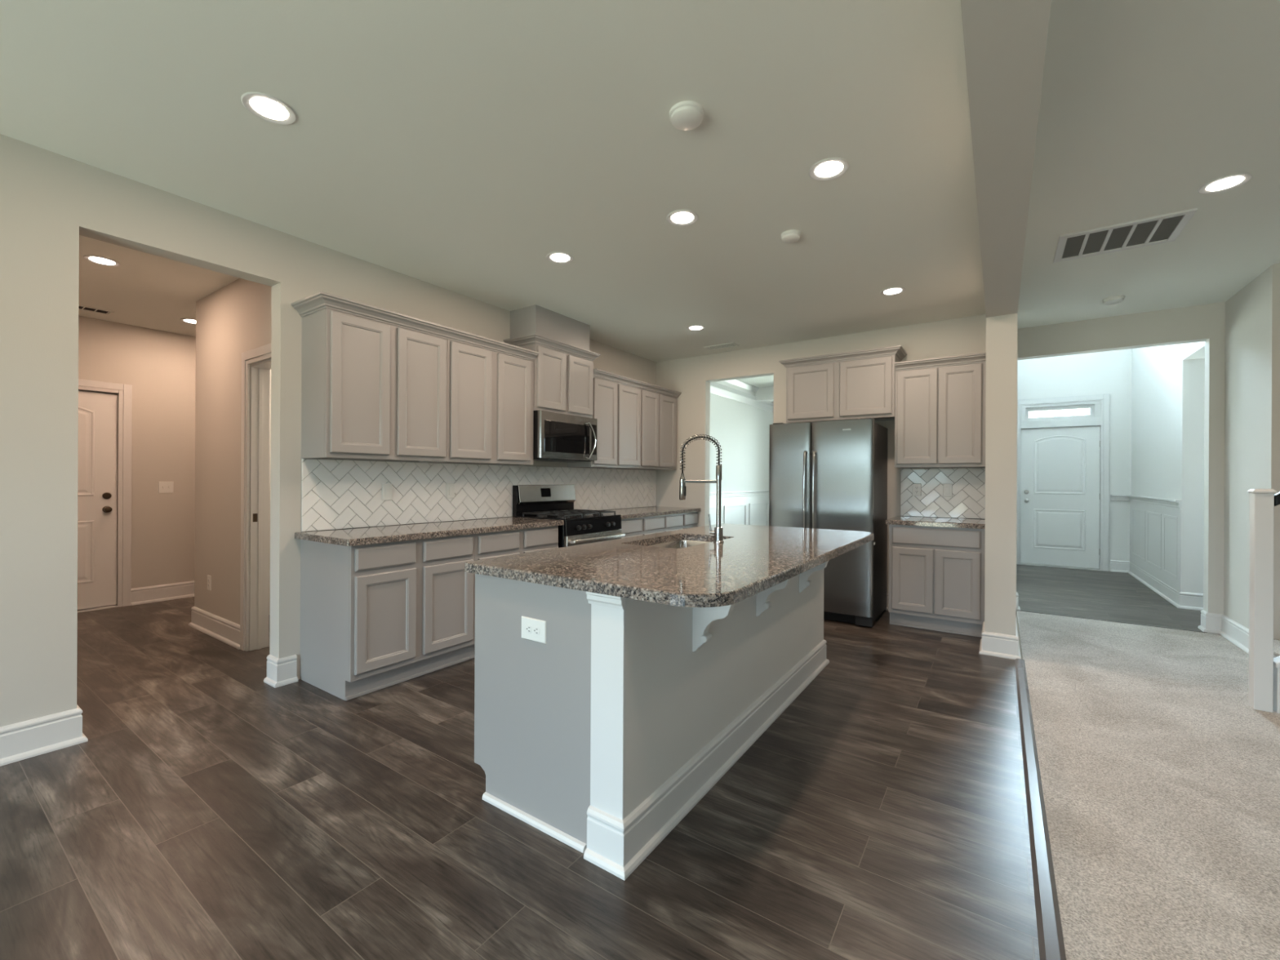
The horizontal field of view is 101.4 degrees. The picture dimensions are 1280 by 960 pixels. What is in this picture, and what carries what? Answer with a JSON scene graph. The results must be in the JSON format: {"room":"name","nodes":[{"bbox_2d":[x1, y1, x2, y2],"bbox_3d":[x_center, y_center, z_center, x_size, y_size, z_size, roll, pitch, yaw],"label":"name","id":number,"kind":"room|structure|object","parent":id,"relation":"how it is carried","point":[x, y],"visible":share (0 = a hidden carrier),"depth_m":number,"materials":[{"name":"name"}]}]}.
{"room":"kitchen","nodes":[
{"label":"kitchen","id":0,"kind":"room"},
{"bbox_2d":[78,315,195,605],"bbox_3d":[-4.837,-0.145,5.438,0.130,2.735,3.300,0,0,34],"label":"wall","id":1,"kind":"structure","parent":0,"point":[159,366],"depth_m":5.27,"materials":[{"name":"grey paint"}]},
{"bbox_2d":[77,391,117,609],"bbox_3d":[-5.283,0.188,4.667,0.103,2.018,0.912,0,0,34],"label":"door","id":2,"kind":"structure","parent":1,"relation":"in","point":[97,468],"depth_m":4.94,"materials":[{"name":"white paint"}]},
{"bbox_2d":[77,378,132,613],"bbox_3d":[-5.324,0.147,4.699,0.145,2.148,1.096,0,0,34],"label":"door frame","id":3,"kind":"structure","parent":1,"relation":"attached to","point":[124,391],"depth_m":5.06,"materials":[{"name":"white paint"}]},
{"bbox_2d":[131,581,194,605],"bbox_3d":[-4.433,1.145,5.893,0.032,0.160,1.885,0,0,34],"label":"baseboard","id":4,"kind":"structure","parent":1,"relation":"attached to","point":[148,594],"depth_m":5.30,"materials":[{"name":"white paint"}]},
{"bbox_2d":[158,481,173,493],"bbox_3d":[-4.822,0.073,5.336,0.012,0.118,0.115,0,0,34],"label":"light switch","id":5,"kind":"object","parent":1,"relation":"attached to","point":[163,486],"visible":1,"depth_m":5.33,"materials":[{"name":"white plastic"}]},
{"bbox_2d":[194,278,271,624],"bbox_3d":[-3.048,-0.136,5.138,3.420,2.735,1.970,0,0,34],"label":"wall","id":6,"kind":"structure","parent":0,"point":[234,319],"depth_m":4.10,"materials":[{"name":"grey paint"}]},
{"bbox_2d":[207,574,211,591],"bbox_3d":[-3.480,0.830,4.232,0.072,0.118,0.009,0,0,34],"label":"wall outlet","id":7,"kind":"object","parent":6,"relation":"attached to","point":[209,577],"visible":1,"depth_m":4.22,"materials":[{"name":"white plastic"}]},
{"bbox_2d":[188,606,239,649],"bbox_3d":[-2.856,1.153,4.862,1.084,0.160,1.802,0,0,34],"label":"baseboard","id":8,"kind":"structure","parent":6,"relation":"attached to","point":[228,632],"depth_m":4.10,"materials":[{"name":"white paint"}]},
{"bbox_2d":[253,513,257,521],"bbox_3d":[-2.790,0.274,3.801,0.004,0.060,0.027,0,0,34],"label":"strike plate","id":9,"kind":"object","parent":6,"relation":"attached to","point":[255,515],"visible":1,"depth_m":3.80,"materials":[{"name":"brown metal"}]},
{"bbox_2d":[240,343,271,651],"bbox_3d":[-2.518,0.156,3.638,0.847,2.158,0.145,0,0,34],"label":"door frame","id":10,"kind":"structure","parent":6,"relation":"attached to","point":[255,415],"depth_m":3.80,"materials":[{"name":"white paint"}]},
{"bbox_2d":[0,133,656,727],"bbox_3d":[-2.302,-0.131,3.087,0.130,2.735,8.890,0,0,34],"label":"wall","id":11,"kind":"structure","parent":0,"point":[48,199],"depth_m":2.44,"materials":[{"name":"grey paint"}]},
{"bbox_2d":[0,704,88,766],"bbox_3d":[-3.742,1.150,0.968,0.162,0.160,3.772,0,0,34],"label":"baseboard","id":12,"kind":"structure","parent":11,"relation":"attached to","point":[19,741],"depth_m":2.37,"materials":[{"name":"white paint"}]},
{"bbox_2d":[263,654,297,688],"bbox_3d":[-2.201,1.157,3.215,0.162,0.160,0.124,0,0,34],"label":"baseboard","id":13,"kind":"structure","parent":11,"relation":"attached to","point":[281,672],"depth_m":3.18,"materials":[{"name":"white paint"}]},
{"bbox_2d":[301,307,447,462],"bbox_3d":[-1.733,-0.580,3.499,0.339,0.893,0.817,0,0,34],"label":"upper cabinet","id":14,"kind":"object","parent":11,"relation":"attached to","point":[371,389],"visible":1,"depth_m":3.28,"materials":[{"name":"grey paint"}]},
{"bbox_2d":[291,291,538,361],"bbox_3d":[-1.494,-1.043,3.810,0.376,0.070,1.716,0,0,34],"label":"crown molding","id":15,"kind":"structure","parent":14,"relation":"attached to","point":[320,300],"depth_m":3.43,"materials":[{"name":"grey paint"}]},
{"bbox_2d":[300,457,656,531],"bbox_3d":[-0.949,0.099,4.931,0.015,0.456,4.070,0,0,34],"label":"backsplash","id":16,"kind":"structure","parent":11,"relation":"attached to","point":[336,494],"depth_m":4.00,"materials":[{"name":"white tile"}]},
{"bbox_2d":[382,483,391,500],"bbox_3d":[-1.779,0.084,3.692,0.009,0.118,0.072,0,0,34],"label":"wall outlet","id":17,"kind":"object","parent":16,"relation":"attached to","point":[386,487],"visible":1,"depth_m":3.69,"materials":[{"name":"white plastic"}]},
{"bbox_2d":[385,487,390,497],"bbox_3d":[-1.776,0.084,3.691,0.003,0.068,0.034,0,0,34],"label":"receptacle","id":18,"kind":"object","parent":17,"relation":"attached to","point":[387,489],"depth_m":3.69,"materials":[{"name":"white plastic"}]},
{"bbox_2d":[446,483,454,498],"bbox_3d":[-1.487,0.085,4.119,0.009,0.118,0.072,0,0,34],"label":"electrical outlet","id":19,"kind":"object","parent":16,"relation":"attached to","point":[450,486],"visible":1,"depth_m":4.11,"materials":[{"name":"white plastic"}]},
{"bbox_2d":[649,483,653,493],"bbox_3d":[0.143,0.098,6.497,0.009,0.118,0.072,0,0,34],"label":"wall outlet","id":20,"kind":"object","parent":16,"relation":"attached to","point":[651,484],"visible":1,"depth_m":6.48,"materials":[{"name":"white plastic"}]},
{"bbox_2d":[425,339,533,465],"bbox_3d":[-1.264,-0.577,4.183,0.339,0.893,0.843,0,0,34],"label":"upper cabinet","id":21,"kind":"object","parent":11,"relation":"attached to","point":[491,393],"visible":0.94,"depth_m":4.04,"materials":[{"name":"grey paint"}]},
{"bbox_2d":[503,333,600,417],"bbox_3d":[-0.787,-0.907,4.833,0.389,0.629,0.878,0,0,34],"label":"upper cabinet","id":22,"kind":"object","parent":11,"relation":"attached to","point":[563,372],"visible":0.82,"depth_m":4.68,"materials":[{"name":"grey paint"}]},
{"bbox_2d":[533,409,597,462],"bbox_3d":[-0.758,-0.384,4.811,0.466,0.412,0.758,0,0,34],"label":"microwave","id":23,"kind":"object","parent":22,"relation":"attached to","point":[557,437],"visible":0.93,"depth_m":4.64,"materials":[{"name":"silver metal"}]},
{"bbox_2d":[566,377,640,468],"bbox_3d":[-0.358,-0.573,5.505,0.339,0.893,0.830,0,0,34],"label":"upper cabinet","id":24,"kind":"object","parent":11,"relation":"attached to","point":[616,406],"visible":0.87,"depth_m":5.37,"materials":[{"name":"grey paint"}]},
{"bbox_2d":[593,368,681,398],"bbox_3d":[0.019,-1.036,5.736,0.058,0.070,1.627,0,0,34],"label":"crown molding","id":25,"kind":"structure","parent":24,"relation":"attached to","point":[597,373],"depth_m":5.61,"materials":[{"name":"grey paint"}]},
{"bbox_2d":[620,388,676,470],"bbox_3d":[0.103,-0.571,6.177,0.339,0.893,0.800,0,0,34],"label":"upper cabinet","id":26,"kind":"object","parent":11,"relation":"attached to","point":[658,412],"visible":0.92,"depth_m":6.04,"materials":[{"name":"grey paint"}]},
{"bbox_2d":[510,304,590,350],"bbox_3d":[-0.818,-1.352,4.847,0.318,0.280,0.715,0,0,34],"label":"wall","id":27,"kind":"structure","parent":0,"point":[535,318],"depth_m":4.62,"materials":[{"name":"grey paint"}]},
{"bbox_2d":[0,0,1279,387],"bbox_3d":[0.984,-1.542,3.422,12.300,0.120,13.150,0,0,34],"label":"ceiling","id":28,"kind":"structure","parent":0,"point":[457,146],"depth_m":2.32,"materials":[{"name":"white paint"}]},
{"bbox_2d":[78,304,114,315],"bbox_3d":[-4.878,-1.508,4.597,0.160,0.008,0.360,0,0,34],"label":"ceiling vent","id":29,"kind":"object","parent":28,"relation":"in","point":[84,308],"visible":0.59,"depth_m":4.65,"materials":[{"name":"white metal"}]},
{"bbox_2d":[82,254,120,266],"bbox_3d":[-3.692,-1.502,3.600,0.184,0.007,0.184,0,0,34],"label":"recessed light","id":30,"kind":"object","parent":28,"relation":"in","point":[101,260],"visible":1,"depth_m":3.59,"materials":[{"name":"white paint"}]},
{"bbox_2d":[179,318,195,324],"bbox_3d":[-4.252,-1.506,4.985,0.184,0.007,0.184,0,0,34],"label":"recessed light","id":31,"kind":"object","parent":28,"relation":"in","point":[184,320],"visible":0.67,"depth_m":4.96,"materials":[{"name":"white paint"}]},
{"bbox_2d":[240,92,297,124],"bbox_3d":[-1.490,-1.491,2.109,0.184,0.007,0.184,0,0,34],"label":"recessed light","id":32,"kind":"object","parent":28,"relation":"in","point":[270,108],"visible":1,"depth_m":2.10,"materials":[{"name":"white paint"}]},
{"bbox_2d":[546,251,573,263],"bbox_3d":[-0.535,-1.486,3.512,0.184,0.007,0.184,0,0,34],"label":"recessed light","id":33,"kind":"object","parent":28,"relation":"in","point":[557,257],"visible":1,"depth_m":3.50,"materials":[{"name":"white paint"}]},
{"bbox_2d":[666,209,698,226],"bbox_3d":[0.240,-1.482,2.970,0.184,0.007,0.184,0,0,34],"label":"recessed light","id":34,"kind":"object","parent":28,"relation":"in","point":[678,217],"visible":1,"depth_m":2.96,"materials":[{"name":"white paint"}]},
{"bbox_2d":[669,100,703,130],"bbox_3d":[0.189,-1.468,2.124,0.140,0.037,0.140,0,0,34],"label":"smoke detector","id":35,"kind":"object","parent":28,"relation":"attached to","point":[686,115],"visible":1,"depth_m":2.09,"materials":[{"name":"white plastic"}]},
{"bbox_2d":[686,324,705,330],"bbox_3d":[0.546,-1.482,5.113,0.184,0.007,0.184,0,0,34],"label":"recessed light","id":36,"kind":"object","parent":28,"relation":"in","point":[694,327],"visible":1,"depth_m":5.10,"materials":[{"name":"white paint"}]},
{"bbox_2d":[703,342,739,350],"bbox_3d":[0.901,-1.480,5.813,0.360,0.008,0.160,0,0,34],"label":"ceiling vent","id":37,"kind":"object","parent":28,"relation":"in","point":[727,344],"visible":1,"depth_m":5.80,"materials":[{"name":"white metal"}]},
{"bbox_2d":[710,379,773,412],"bbox_3d":[2.918,-1.366,7.394,3.400,0.215,4.110,0,0,34],"label":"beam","id":38,"kind":"structure","parent":28,"relation":"attached to","point":[737,390],"depth_m":8.26,"materials":[{"name":"white paint"}]},
{"bbox_2d":[781,229,800,243],"bbox_3d":[0.910,-1.464,3.164,0.116,0.037,0.116,0,0,34],"label":"smoke detector","id":39,"kind":"object","parent":28,"relation":"attached to","point":[792,236],"visible":1,"depth_m":3.13,"materials":[{"name":"white plastic"}]},
{"bbox_2d":[808,157,849,181],"bbox_3d":[0.900,-1.479,2.500,0.184,0.007,0.184,0,0,34],"label":"recessed light","id":40,"kind":"object","parent":28,"relation":"in","point":[828,169],"visible":1,"depth_m":2.49,"materials":[{"name":"white paint"}]},
{"bbox_2d":[880,286,906,295],"bbox_3d":[1.976,-1.474,4.101,0.184,0.007,0.184,0,0,34],"label":"recessed light","id":41,"kind":"object","parent":28,"relation":"in","point":[897,290],"visible":1,"depth_m":4.09,"materials":[{"name":"white paint"}]},
{"bbox_2d":[960,0,1051,317],"bbox_3d":[0.398,-1.337,0.556,0.185,0.295,7.760,0,0,34],"label":"ceiling beam","id":42,"kind":"structure","parent":28,"relation":"attached to","point":[1005,41],"depth_m":1.73,"materials":[{"name":"grey paint"}]},
{"bbox_2d":[1102,295,1124,304],"bbox_3d":[3.826,-1.450,4.236,0.136,0.037,0.136,0,0,34],"label":"smoke detector","id":43,"kind":"object","parent":28,"relation":"attached to","point":[1116,299],"visible":1,"depth_m":4.20,"materials":[{"name":"white plastic"}]},
{"bbox_2d":[1053,207,1197,262],"bbox_3d":[2.899,-1.467,3.182,0.584,0.012,0.450,0,0,34],"label":"ceiling vent","id":44,"kind":"object","parent":28,"relation":"in","point":[1162,228],"visible":1,"depth_m":3.16,"materials":[{"name":"white metal"}]},
{"bbox_2d":[1197,173,1253,194],"bbox_3d":[2.903,-1.469,2.603,0.184,0.007,0.184,0,0,34],"label":"recessed light","id":45,"kind":"object","parent":28,"relation":"in","point":[1226,183],"visible":1,"depth_m":2.60,"materials":[{"name":"white paint"}]},
{"bbox_2d":[0,564,1279,959],"bbox_3d":[0.970,1.299,3.423,12.300,0.108,13.150,0,0,34],"label":"floor","id":46,"kind":"structure","parent":0,"point":[208,809],"depth_m":1.93,"materials":[{"name":"brown wood"}]},
{"bbox_2d":[299,533,475,700],"bbox_3d":[-1.615,0.802,3.424,0.631,0.876,0.834,0,0,34],"label":"base cabinet","id":47,"kind":"object","parent":46,"relation":"on","point":[374,617],"visible":0.87,"depth_m":3.14,"materials":[{"name":"grey paint"}]},
{"bbox_2d":[294,516,564,546],"bbox_3d":[-1.375,0.345,3.757,0.644,0.038,1.723,0,0,34],"label":"countertop","id":48,"kind":"structure","parent":47,"relation":"on","point":[384,534],"depth_m":3.40,"materials":[{"name":"stone"}]},
{"bbox_2d":[469,525,558,658],"bbox_3d":[-1.145,0.804,4.108,0.631,0.876,0.826,0,0,34],"label":"base cabinet","id":49,"kind":"object","parent":46,"relation":"on","point":[504,543],"visible":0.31,"depth_m":3.86,"materials":[{"name":"grey paint"}]},
{"bbox_2d":[512,484,625,547],"bbox_3d":[-0.618,0.645,4.748,0.727,1.199,0.758,0,0,34],"label":"range","id":50,"kind":"object","parent":46,"relation":"on","point":[553,502],"visible":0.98,"depth_m":4.68,"materials":[{"name":"black metal"}]},
{"bbox_2d":[516,513,621,521],"bbox_3d":[-0.631,0.331,4.758,0.580,0.017,0.758,0,0,34],"label":"cooktop","id":51,"kind":"object","parent":50,"relation":"in","point":[591,517],"depth_m":4.59,"materials":[{"name":"black metal"}]},
{"bbox_2d":[564,528,621,546],"bbox_3d":[-0.398,0.753,4.597,0.038,0.585,0.748,0,0,34],"label":"oven","id":52,"kind":"object","parent":50,"relation":"in","point":[568,537],"depth_m":4.51,"materials":[{"name":"silver metal"}]},
{"bbox_2d":[620,515,664,538],"bbox_3d":[-0.224,0.808,5.453,0.631,0.876,0.830,0,0,34],"label":"base cabinet","id":53,"kind":"object","parent":46,"relation":"on","point":[636,526],"visible":0.1,"depth_m":5.29,"materials":[{"name":"grey paint"}]},
{"bbox_2d":[604,506,701,519],"bbox_3d":[0.005,0.351,5.769,0.644,0.038,1.614,0,0,34],"label":"countertop","id":54,"kind":"structure","parent":53,"relation":"on","point":[632,513],"depth_m":5.68,"materials":[{"name":"stone"}]},
{"bbox_2d":[474,560,829,880],"bbox_3d":[0.366,0.811,2.799,0.942,0.876,2.389,0,0,34],"label":"kitchen island","id":55,"kind":"object","parent":46,"relation":"on","point":[601,737],"visible":0.81,"depth_m":1.92,"materials":[{"name":"grey paint"}]},
{"bbox_2d":[521,616,546,644],"bbox_3d":[-0.388,0.544,1.904,0.125,0.080,0.009,0,0,34],"label":"wall outlet","id":56,"kind":"object","parent":55,"relation":"attached to","point":[534,629],"visible":1,"depth_m":1.90,"materials":[{"name":"white plastic"}]},
{"bbox_2d":[525,624,532,633],"bbox_3d":[-0.406,0.544,1.913,0.033,0.033,0.002,0,0,34],"label":"socket","id":57,"kind":"object","parent":56,"relation":"attached to","point":[528,627],"depth_m":1.91,"materials":[{"name":"white plastic"}]},
{"bbox_2d":[533,626,539,635],"bbox_3d":[-0.374,0.544,1.891,0.033,0.033,0.002,0,0,34],"label":"socket","id":58,"kind":"object","parent":56,"relation":"attached to","point":[535,628],"depth_m":1.89,"materials":[{"name":"white plastic"}]},
{"bbox_2d":[464,523,874,607],"bbox_3d":[0.424,0.354,2.771,1.122,0.038,2.383,0,0,34],"label":"island countertop","id":59,"kind":"structure","parent":55,"relation":"on","point":[751,560],"depth_m":2.10,"materials":[{"name":"stone"}]},
{"bbox_2d":[645,539,711,548],"bbox_3d":[0.225,0.472,2.918,0.405,0.198,0.700,0,0,34],"label":"sink","id":60,"kind":"object","parent":59,"relation":"in","point":[679,544],"visible":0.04,"depth_m":3.23,"materials":[{"name":"silver metal"}]},
{"bbox_2d":[679,434,724,542],"bbox_3d":[0.336,0.041,2.881,0.270,0.587,0.056,0,0,34],"label":"faucet","id":61,"kind":"object","parent":59,"relation":"on","point":[717,532],"visible":1,"depth_m":2.82,"materials":[{"name":"silver metal"}]},
{"bbox_2d":[663,511,697,532],"bbox_3d":[0.225,0.810,6.108,0.631,0.876,0.755,0,0,34],"label":"base cabinet","id":62,"kind":"object","parent":46,"relation":"on","point":[675,522],"visible":0.17,"depth_m":5.89,"materials":[{"name":"grey paint"}]},
{"bbox_2d":[768,417,887,626],"bbox_3d":[1.774,0.357,4.952,0.908,1.782,0.823,0,0,34],"label":"refrigerator","id":63,"kind":"object","parent":46,"relation":"on","point":[833,475],"visible":0.73,"depth_m":4.62,"materials":[{"name":"grey metal"}]},
{"bbox_2d":[888,524,985,637],"bbox_3d":[2.604,0.822,4.583,0.695,0.876,0.631,0,0,34],"label":"base cabinet","id":64,"kind":"object","parent":46,"relation":"on","point":[936,574],"visible":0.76,"depth_m":4.32,"materials":[{"name":"grey paint"}]},
{"bbox_2d":[885,515,985,528],"bbox_3d":[2.596,0.364,4.581,0.724,0.038,0.644,0,0,34],"label":"countertop","id":65,"kind":"structure","parent":64,"relation":"on","point":[898,520],"depth_m":4.40,"materials":[{"name":"stone"}]},
{"bbox_2d":[984,313,1017,635],"bbox_3d":[3.103,-0.105,4.511,0.185,2.735,1.830,0,0,34],"label":"wall pier","id":66,"kind":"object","parent":46,"relation":"on","point":[1001,402],"visible":0.79,"depth_m":3.75,"materials":[{"name":"grey paint"}]},
{"bbox_2d":[978,591,1021,659],"bbox_3d":[3.102,1.183,4.489,0.258,0.160,1.868,0,0,36],"label":"baseboard","id":67,"kind":"object","parent":66,"relation":"attached to","point":[999,645],"visible":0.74,"depth_m":3.75,"materials":[{"name":"white paint"}]},
{"bbox_2d":[1014,658,1066,959],"bbox_3d":[0.466,1.244,0.477,0.056,0.014,7.720,0,0,34],"label":"transition strip","id":68,"kind":"object","parent":46,"relation":"on","point":[1050,934],"visible":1,"depth_m":1.80,"materials":[{"name":"grey plastic"}]},
{"bbox_2d":[1016,609,1206,632],"bbox_3d":[4.163,1.262,4.702,1.280,0.012,0.040,0,0,34],"label":"transition strip","id":69,"kind":"object","parent":46,"relation":"on","point":[1016,610],"visible":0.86,"depth_m":4.66,"materials":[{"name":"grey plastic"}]},
{"bbox_2d":[1247,488,1276,712],"bbox_3d":[3.412,0.653,2.880,0.086,1.208,0.086,0,0,34],"label":"newel post","id":70,"kind":"object","parent":46,"relation":"on","point":[1261,534],"visible":1,"depth_m":2.86,"materials":[{"name":"white paint"}]},
{"bbox_2d":[1272,639,1279,713],"bbox_3d":[4.465,0.573,2.766,1.778,1.379,1.095,0,0,34],"label":"staircase","id":71,"kind":"structure","parent":46,"relation":"on","point":[1276,700],"depth_m":2.84,"materials":[{"name":"white paint"}]},
{"bbox_2d":[1274,492,1279,506],"bbox_3d":[3.978,-0.007,2.494,1.280,1.683,0.050,0,0,34],"label":"handrail","id":72,"kind":"object","parent":71,"relation":"attached to","point":[1277,496],"visible":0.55,"depth_m":2.83,"materials":[{"name":"black"}]},
{"bbox_2d":[709,392,773,492],"bbox_3d":[1.460,-0.114,8.389,0.120,2.735,4.110,0,0,34],"label":"wall","id":73,"kind":"structure","parent":0,"point":[741,429],"depth_m":8.50,"materials":[{"name":"white paint"}]},
{"bbox_2d":[709,494,768,525],"bbox_3d":[1.515,0.686,8.349,0.024,0.835,4.110,0,0,34],"label":"wainscot","id":74,"kind":"structure","parent":73,"relation":"attached to","point":[753,509],"depth_m":8.62,"materials":[{"name":"white paint"}]},
{"bbox_2d":[709,489,768,497],"bbox_3d":[1.526,0.225,8.343,0.045,0.087,4.110,0,0,34],"label":"chair rail","id":75,"kind":"object","parent":73,"relation":"attached to","point":[747,493],"visible":0.31,"depth_m":8.49,"materials":[{"name":"white paint"}]},
{"bbox_2d":[655,314,986,592],"bbox_3d":[1.673,-0.112,5.679,3.495,2.735,0.120,0,0,34],"label":"wall","id":76,"kind":"structure","parent":0,"point":[692,376],"depth_m":5.82,"materials":[{"name":"grey paint"}]},
{"bbox_2d":[778,345,906,423],"bbox_3d":[1.980,-0.894,5.166,1.121,0.629,0.384,0,0,34],"label":"upper cabinet","id":77,"kind":"object","parent":76,"relation":"attached to","point":[860,384],"visible":0.91,"depth_m":5.01,"materials":[{"name":"grey paint"}]},
{"bbox_2d":[884,592,888,610],"bbox_3d":[2.401,1.179,5.084,0.180,0.160,0.032,0,0,34],"label":"baseboard","id":78,"kind":"structure","parent":76,"relation":"attached to","point":[886,608],"depth_m":5.08,"materials":[{"name":"white paint"}]},
{"bbox_2d":[894,361,986,468],"bbox_3d":[2.689,-0.558,4.702,0.690,0.893,0.346,0,0,34],"label":"upper cabinet","id":79,"kind":"object","parent":76,"relation":"attached to","point":[940,411],"visible":0.96,"depth_m":4.55,"materials":[{"name":"grey paint"}]},
{"bbox_2d":[894,351,986,371],"bbox_3d":[2.595,-1.023,4.547,0.699,0.070,0.058,0,0,34],"label":"crown molding","id":80,"kind":"structure","parent":79,"relation":"attached to","point":[979,357],"depth_m":4.53,"materials":[{"name":"grey paint"}]},
{"bbox_2d":[900,467,985,519],"bbox_3d":[2.783,0.118,4.834,0.690,0.456,0.015,0,0,34],"label":"backsplash","id":81,"kind":"structure","parent":76,"relation":"attached to","point":[967,500],"depth_m":4.82,"materials":[{"name":"grey tile"}]},
{"bbox_2d":[912,483,920,496],"bbox_3d":[2.606,0.092,4.936,0.072,0.118,0.009,0,0,34],"label":"wall outlet","id":82,"kind":"object","parent":81,"relation":"attached to","point":[916,486],"visible":1,"depth_m":4.93,"materials":[{"name":"white plastic"}]},
{"bbox_2d":[942,484,952,497],"bbox_3d":[2.813,0.093,4.794,0.072,0.118,0.009,0,0,34],"label":"light switch","id":83,"kind":"object","parent":81,"relation":"attached to","point":[947,488],"visible":1,"depth_m":4.79,"materials":[{"name":"white plastic"}]},
{"bbox_2d":[1017,348,1132,571],"bbox_3d":[5.347,-1.327,8.311,6.830,5.200,0.150,0,0,34],"label":"wall","id":84,"kind":"structure","parent":0,"point":[1109,372],"depth_m":7.36,"materials":[{"name":"white paint"}]},
{"bbox_2d":[1025,404,1094,421],"bbox_3d":[6.178,-0.985,7.740,0.810,0.195,0.080,0,0,34],"label":"window","id":85,"kind":"structure","parent":84,"relation":"in","point":[1091,406],"depth_m":7.69,"materials":[{"name":"glass"}]},
{"bbox_2d":[1020,426,1100,568],"bbox_3d":[6.136,0.244,7.670,0.914,2.018,0.103,0,0,34],"label":"door","id":86,"kind":"structure","parent":84,"relation":"in","point":[1060,495],"depth_m":7.67,"materials":[{"name":"white paint"}]},
{"bbox_2d":[1016,393,1109,571],"bbox_3d":[6.161,0.032,7.713,1.096,2.490,0.150,0,0,34],"label":"door frame","id":87,"kind":"structure","parent":84,"relation":"attached to","point":[1101,402],"depth_m":7.50,"materials":[{"name":"white paint"}]},
{"bbox_2d":[1016,302,1225,634],"bbox_3d":[4.310,-1.331,4.724,1.555,5.200,0.120,0,0,34],"label":"wall","id":88,"kind":"structure","parent":0,"point":[1204,322],"depth_m":4.43,"materials":[{"name":"grey paint"}]},
{"bbox_2d":[1131,341,1204,593],"bbox_3d":[5.887,-1.324,5.783,0.160,5.200,3.410,0,0,34],"label":"wall","id":89,"kind":"structure","parent":0,"point":[1168,381],"depth_m":5.42,"materials":[{"name":"white paint"}]},
{"bbox_2d":[1111,494,1182,509],"bbox_3d":[6.001,0.248,6.288,0.210,0.087,2.440,0,0,34],"label":"chair rail","id":90,"kind":"object","parent":89,"relation":"attached to","point":[1176,504],"visible":1,"depth_m":6.22,"materials":[{"name":"white paint"}]},
{"bbox_2d":[1129,501,1182,591],"bbox_3d":[6.079,0.710,6.233,0.014,0.835,2.440,0,0,34],"label":"wainscot","id":91,"kind":"structure","parent":89,"relation":"attached to","point":[1155,531],"depth_m":5.96,"materials":[{"name":"white paint"}]},
{"bbox_2d":[1110,560,1203,610],"bbox_3d":[6.053,1.197,6.230,0.212,0.160,2.491,0,0,31],"label":"baseboard","id":92,"kind":"structure","parent":89,"relation":"attached to","point":[1192,601],"depth_m":5.78,"materials":[{"name":"white paint"}]},
{"bbox_2d":[1223,263,1279,639],"bbox_3d":[5.949,-0.090,2.978,3.395,2.735,0.900,0,0,34],"label":"wall","id":93,"kind":"structure","parent":0,"point":[1252,315],"depth_m":3.90,"materials":[{"name":"grey paint"}]},
{"bbox_2d":[1197,609,1248,653],"bbox_3d":[5.918,1.189,3.049,3.517,0.160,1.052,0,0,34],"label":"baseboard","id":94,"kind":"structure","parent":93,"relation":"attached to","point":[1235,633],"depth_m":4.21,"materials":[{"name":"white paint"}]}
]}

